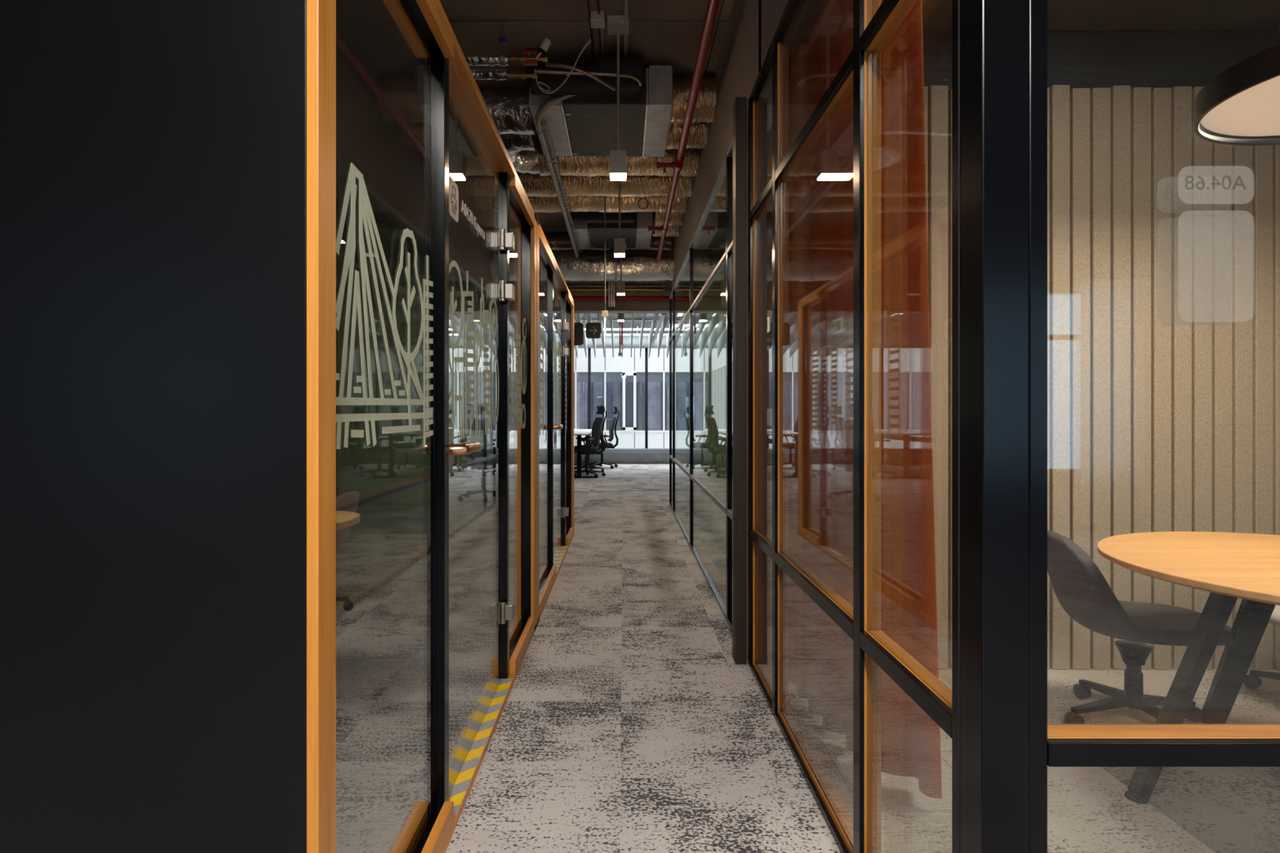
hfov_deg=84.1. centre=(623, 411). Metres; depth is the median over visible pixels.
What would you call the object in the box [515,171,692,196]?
duct
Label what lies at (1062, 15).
ceiling
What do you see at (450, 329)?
rail
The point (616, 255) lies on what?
diffuser
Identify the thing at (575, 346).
ceiling baffle
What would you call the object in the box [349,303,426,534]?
wall
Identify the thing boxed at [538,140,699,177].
duct
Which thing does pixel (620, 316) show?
pendant lamp
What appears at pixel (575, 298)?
pipe
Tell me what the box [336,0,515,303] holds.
ceiling
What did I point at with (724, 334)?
wall
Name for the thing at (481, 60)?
insulated pipe
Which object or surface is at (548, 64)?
flexible hose
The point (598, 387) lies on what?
curtain
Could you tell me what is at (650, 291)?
junction box
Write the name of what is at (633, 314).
ceiling baffle
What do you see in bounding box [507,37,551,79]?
valve
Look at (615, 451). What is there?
window
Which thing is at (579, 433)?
desk
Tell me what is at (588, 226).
unit
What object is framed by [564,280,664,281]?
conduit
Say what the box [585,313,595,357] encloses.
ceiling baffle
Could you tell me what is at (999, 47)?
post
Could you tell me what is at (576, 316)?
ceiling baffle
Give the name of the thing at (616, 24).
pendant lamp
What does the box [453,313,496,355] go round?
ceiling baffle
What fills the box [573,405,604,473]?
office chair
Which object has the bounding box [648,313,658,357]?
ceiling baffle
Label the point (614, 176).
diffuser
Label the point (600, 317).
ceiling baffle
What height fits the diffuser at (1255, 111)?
0.004 m
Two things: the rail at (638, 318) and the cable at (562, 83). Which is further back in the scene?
the rail at (638, 318)
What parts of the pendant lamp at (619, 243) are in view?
stem, lamp shade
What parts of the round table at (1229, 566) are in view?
leg, leg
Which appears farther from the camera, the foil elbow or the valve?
the foil elbow
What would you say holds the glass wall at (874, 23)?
on the floor
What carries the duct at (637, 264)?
hanging from the ceiling at (664, 32)
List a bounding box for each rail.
[448,313,675,336]
[448,328,679,330]
[573,313,669,320]
[1047,724,1279,766]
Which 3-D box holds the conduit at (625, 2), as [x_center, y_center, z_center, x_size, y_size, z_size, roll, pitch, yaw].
[0.014,-2.350,2.850,0.031,0.028,4.500,0,0,0]
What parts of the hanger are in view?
rod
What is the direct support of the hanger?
hanging from the ceiling at (664, 32)
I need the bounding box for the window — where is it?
[448,345,669,453]
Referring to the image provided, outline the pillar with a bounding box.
[733,97,746,664]
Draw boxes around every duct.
[479,88,536,134]
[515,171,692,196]
[527,195,687,213]
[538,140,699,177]
[543,233,672,250]
[551,248,674,281]
[582,246,613,258]
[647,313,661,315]
[653,212,679,236]
[654,211,683,226]
[665,121,707,149]
[669,75,716,123]
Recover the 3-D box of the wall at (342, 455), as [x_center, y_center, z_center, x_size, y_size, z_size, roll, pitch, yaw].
[-2.700,0.040,4.050,0.100,2.300,5.700,0,0,0]
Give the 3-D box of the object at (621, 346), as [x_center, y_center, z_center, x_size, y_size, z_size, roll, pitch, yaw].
[-0.030,-1.496,12.200,0.070,0.827,0.070,0,0,0]
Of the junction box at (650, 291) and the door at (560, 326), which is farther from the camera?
the junction box at (650, 291)
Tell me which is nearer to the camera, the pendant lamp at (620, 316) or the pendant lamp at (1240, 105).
the pendant lamp at (1240, 105)
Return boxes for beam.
[448,280,697,313]
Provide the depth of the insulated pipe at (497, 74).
4.26 m
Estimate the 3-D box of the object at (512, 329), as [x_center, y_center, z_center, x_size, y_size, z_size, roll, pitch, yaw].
[-2.120,-1.470,12.750,0.020,0.640,4.500,0,0,0]
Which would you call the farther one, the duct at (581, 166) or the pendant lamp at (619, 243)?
the pendant lamp at (619, 243)
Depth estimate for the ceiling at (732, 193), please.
7.21 m
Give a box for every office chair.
[448,409,453,476]
[452,413,474,471]
[457,403,510,502]
[481,406,514,476]
[509,428,514,469]
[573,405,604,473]
[573,405,606,478]
[587,406,619,468]
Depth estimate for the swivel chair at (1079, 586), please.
2.63 m
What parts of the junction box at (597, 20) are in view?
lid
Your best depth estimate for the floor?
2.68 m
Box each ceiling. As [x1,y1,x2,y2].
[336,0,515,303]
[439,0,734,234]
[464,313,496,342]
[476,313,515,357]
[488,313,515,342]
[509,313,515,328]
[715,192,733,274]
[922,0,1279,30]
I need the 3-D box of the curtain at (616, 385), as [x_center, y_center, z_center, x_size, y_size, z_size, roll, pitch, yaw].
[-0.259,-0.194,26.190,0.279,1.825,0.060,0,0,0]
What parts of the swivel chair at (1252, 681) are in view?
arm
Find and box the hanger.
[498,19,506,66]
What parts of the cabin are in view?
post, rail, rail, rail, rail, rail, rail, post, rail, rail, glass pane, post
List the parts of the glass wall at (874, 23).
glass pane, glass pane, glass pane, rail, rail, glass pane, glass pane, glass pane, rail, glass pane, glass pane, glass pane, rail, rail, rail, edge frame, rail, rail, rail, rail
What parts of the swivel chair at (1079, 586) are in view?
arm, arm, seat plate, arm, arm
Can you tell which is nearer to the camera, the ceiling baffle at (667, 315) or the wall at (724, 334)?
the wall at (724, 334)
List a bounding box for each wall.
[0,0,306,852]
[336,298,349,535]
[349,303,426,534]
[448,313,680,463]
[669,0,951,852]
[671,0,820,289]
[701,274,733,499]
[758,0,1279,669]
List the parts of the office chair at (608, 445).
seat, backrest, frame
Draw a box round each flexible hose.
[533,69,642,86]
[545,62,615,90]
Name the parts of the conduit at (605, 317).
rod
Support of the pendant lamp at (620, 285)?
hanging from the unit at (588, 226)
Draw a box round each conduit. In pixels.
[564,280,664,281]
[567,285,664,287]
[568,288,664,290]
[586,0,595,63]
[596,0,601,54]
[600,28,604,54]
[601,195,608,334]
[623,0,628,54]
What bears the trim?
attached to the beam
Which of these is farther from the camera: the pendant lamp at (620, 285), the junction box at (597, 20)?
the pendant lamp at (620, 285)
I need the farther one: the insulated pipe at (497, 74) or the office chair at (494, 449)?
the office chair at (494, 449)
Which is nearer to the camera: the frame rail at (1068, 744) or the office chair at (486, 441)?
the frame rail at (1068, 744)
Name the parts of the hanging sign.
text panel, arrow panel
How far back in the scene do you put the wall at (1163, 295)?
3.26 m
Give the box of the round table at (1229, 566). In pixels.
[1097,531,1279,804]
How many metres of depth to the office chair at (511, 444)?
14.77 m
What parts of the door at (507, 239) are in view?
lever, lever, hinge plate, hinge plate, hinge plate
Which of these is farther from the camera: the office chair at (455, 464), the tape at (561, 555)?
the office chair at (455, 464)
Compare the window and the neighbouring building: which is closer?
the window
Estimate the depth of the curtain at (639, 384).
26.21 m
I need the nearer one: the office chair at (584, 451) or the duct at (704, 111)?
the duct at (704, 111)
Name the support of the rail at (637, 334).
hanging from the ceiling at (664, 32)
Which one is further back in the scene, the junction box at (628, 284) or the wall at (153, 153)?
the junction box at (628, 284)
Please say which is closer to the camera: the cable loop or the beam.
the cable loop
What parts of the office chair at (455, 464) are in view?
backrest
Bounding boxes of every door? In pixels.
[422,175,514,624]
[553,274,568,564]
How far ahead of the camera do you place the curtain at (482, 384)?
26.20 m
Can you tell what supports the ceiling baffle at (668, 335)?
hanging from the rail
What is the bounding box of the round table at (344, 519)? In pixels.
[336,511,359,529]
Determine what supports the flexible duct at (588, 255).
attached to the unit at (588, 226)
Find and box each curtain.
[469,382,496,430]
[573,382,586,429]
[593,382,604,430]
[613,382,620,430]
[637,382,641,430]
[648,382,661,430]
[666,382,669,430]
[788,0,942,799]
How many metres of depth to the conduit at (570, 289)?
9.65 m
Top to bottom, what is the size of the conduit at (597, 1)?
0.013 m
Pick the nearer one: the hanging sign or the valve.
the valve
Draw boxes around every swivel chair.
[336,491,359,611]
[1047,530,1234,724]
[1243,604,1279,688]
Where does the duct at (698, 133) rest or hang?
attached to the unit at (585, 123)
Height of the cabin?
2.262 m
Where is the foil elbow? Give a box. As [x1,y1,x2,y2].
[499,132,540,173]
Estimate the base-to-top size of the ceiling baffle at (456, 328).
0.640 m
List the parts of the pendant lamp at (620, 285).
stem, lamp shade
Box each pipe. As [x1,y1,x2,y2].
[463,53,508,66]
[471,68,508,80]
[534,84,646,257]
[572,296,700,300]
[648,0,719,262]
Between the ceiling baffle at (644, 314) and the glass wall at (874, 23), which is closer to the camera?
the glass wall at (874, 23)
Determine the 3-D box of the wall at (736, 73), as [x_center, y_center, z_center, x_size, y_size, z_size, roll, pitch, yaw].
[0.670,-1.930,3.725,0.140,0.880,11.450,0,0,0]
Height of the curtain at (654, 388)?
1.825 m
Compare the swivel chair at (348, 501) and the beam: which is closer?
the swivel chair at (348, 501)
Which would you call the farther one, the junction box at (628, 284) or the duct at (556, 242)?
the junction box at (628, 284)
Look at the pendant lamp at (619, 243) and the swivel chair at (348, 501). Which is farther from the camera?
the pendant lamp at (619, 243)
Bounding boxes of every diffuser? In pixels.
[610,173,626,180]
[614,253,624,257]
[1200,75,1279,136]
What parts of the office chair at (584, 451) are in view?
seat, armrest, armrest post, arm, arm, backrest, frame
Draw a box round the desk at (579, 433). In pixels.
[509,429,599,478]
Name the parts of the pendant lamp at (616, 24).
lamp shade, stem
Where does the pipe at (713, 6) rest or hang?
hanging from the ceiling at (664, 32)
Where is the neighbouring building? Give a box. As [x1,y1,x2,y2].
[448,348,669,448]
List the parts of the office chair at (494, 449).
backrest, seat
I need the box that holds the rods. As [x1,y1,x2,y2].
[608,280,614,306]
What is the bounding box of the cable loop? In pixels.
[637,198,648,208]
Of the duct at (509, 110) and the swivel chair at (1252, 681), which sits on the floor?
the swivel chair at (1252, 681)
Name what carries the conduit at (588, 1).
attached to the ceiling at (664, 32)
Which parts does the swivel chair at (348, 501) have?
arm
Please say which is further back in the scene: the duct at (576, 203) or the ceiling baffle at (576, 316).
the ceiling baffle at (576, 316)
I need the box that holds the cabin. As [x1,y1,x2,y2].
[306,0,537,852]
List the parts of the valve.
handle, handle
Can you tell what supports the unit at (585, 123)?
hanging from the ceiling at (664, 32)
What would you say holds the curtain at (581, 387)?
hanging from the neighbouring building
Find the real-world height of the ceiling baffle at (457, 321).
0.640 m
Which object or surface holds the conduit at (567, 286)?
attached to the wall
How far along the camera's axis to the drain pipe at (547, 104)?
5.58 m
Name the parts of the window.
head rail, sill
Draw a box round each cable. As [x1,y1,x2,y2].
[534,39,591,93]
[565,40,591,75]
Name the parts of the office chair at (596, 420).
seat, arm, backrest, frame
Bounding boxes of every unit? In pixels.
[528,54,672,157]
[567,211,653,248]
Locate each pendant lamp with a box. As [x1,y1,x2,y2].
[607,14,629,180]
[613,180,625,257]
[617,241,626,295]
[617,313,624,321]
[1194,20,1279,146]
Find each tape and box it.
[448,679,512,817]
[553,546,568,572]
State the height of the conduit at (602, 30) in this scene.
0.024 m
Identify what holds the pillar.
on the floor
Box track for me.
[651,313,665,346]
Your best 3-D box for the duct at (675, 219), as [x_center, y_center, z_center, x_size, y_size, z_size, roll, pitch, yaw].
[0.491,-2.199,7.770,0.293,0.315,0.310,0,0,0]
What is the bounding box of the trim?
[448,310,669,312]
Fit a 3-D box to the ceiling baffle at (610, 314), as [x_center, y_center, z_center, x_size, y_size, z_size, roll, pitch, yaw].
[-0.220,-1.470,12.750,0.020,0.640,4.500,0,0,0]
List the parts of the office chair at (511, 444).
seat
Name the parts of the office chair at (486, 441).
armrest post, arm, backrest, seat, arm, arm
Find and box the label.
[1185,175,1246,189]
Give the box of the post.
[951,0,1047,852]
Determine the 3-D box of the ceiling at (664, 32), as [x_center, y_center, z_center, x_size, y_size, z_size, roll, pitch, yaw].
[0.000,-2.495,5.750,16.000,0.250,21.500,0,0,0]
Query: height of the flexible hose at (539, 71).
0.031 m
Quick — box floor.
[336,463,1279,852]
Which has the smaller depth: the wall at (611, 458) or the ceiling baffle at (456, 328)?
the ceiling baffle at (456, 328)
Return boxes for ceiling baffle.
[448,313,488,354]
[448,319,479,357]
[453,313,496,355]
[573,313,586,357]
[573,345,577,357]
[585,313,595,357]
[596,313,604,357]
[608,313,613,357]
[631,313,634,357]
[640,313,646,357]
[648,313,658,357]
[657,313,669,357]
[666,330,669,357]
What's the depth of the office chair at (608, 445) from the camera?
14.98 m
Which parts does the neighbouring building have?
facade panel, facade panel, facade panel, facade panel, facade panel, window rail, window rail, facade panel, facade panel, facade panel, facade panel, facade panel, facade panel, facade panel, facade panel, facade panel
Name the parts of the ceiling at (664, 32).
concrete panel, concrete panel, concrete panel, concrete panel, concrete panel, concrete panel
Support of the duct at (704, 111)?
attached to the unit at (585, 123)
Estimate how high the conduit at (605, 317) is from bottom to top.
1.605 m
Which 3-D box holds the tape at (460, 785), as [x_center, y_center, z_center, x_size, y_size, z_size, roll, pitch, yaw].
[-0.532,1.159,2.554,0.102,0.002,1.048,0,0,0]
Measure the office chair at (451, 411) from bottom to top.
1.299 m
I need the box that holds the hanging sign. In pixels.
[573,313,600,345]
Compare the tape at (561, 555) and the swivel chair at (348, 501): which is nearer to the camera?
the swivel chair at (348, 501)
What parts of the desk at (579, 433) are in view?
leg, leg, leg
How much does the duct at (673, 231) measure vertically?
0.311 m
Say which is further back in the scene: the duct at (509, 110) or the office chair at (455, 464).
the office chair at (455, 464)
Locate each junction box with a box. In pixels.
[590,10,604,28]
[628,284,635,292]
[649,290,662,292]
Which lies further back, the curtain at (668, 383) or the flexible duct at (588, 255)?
the curtain at (668, 383)
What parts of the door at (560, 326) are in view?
lever, glass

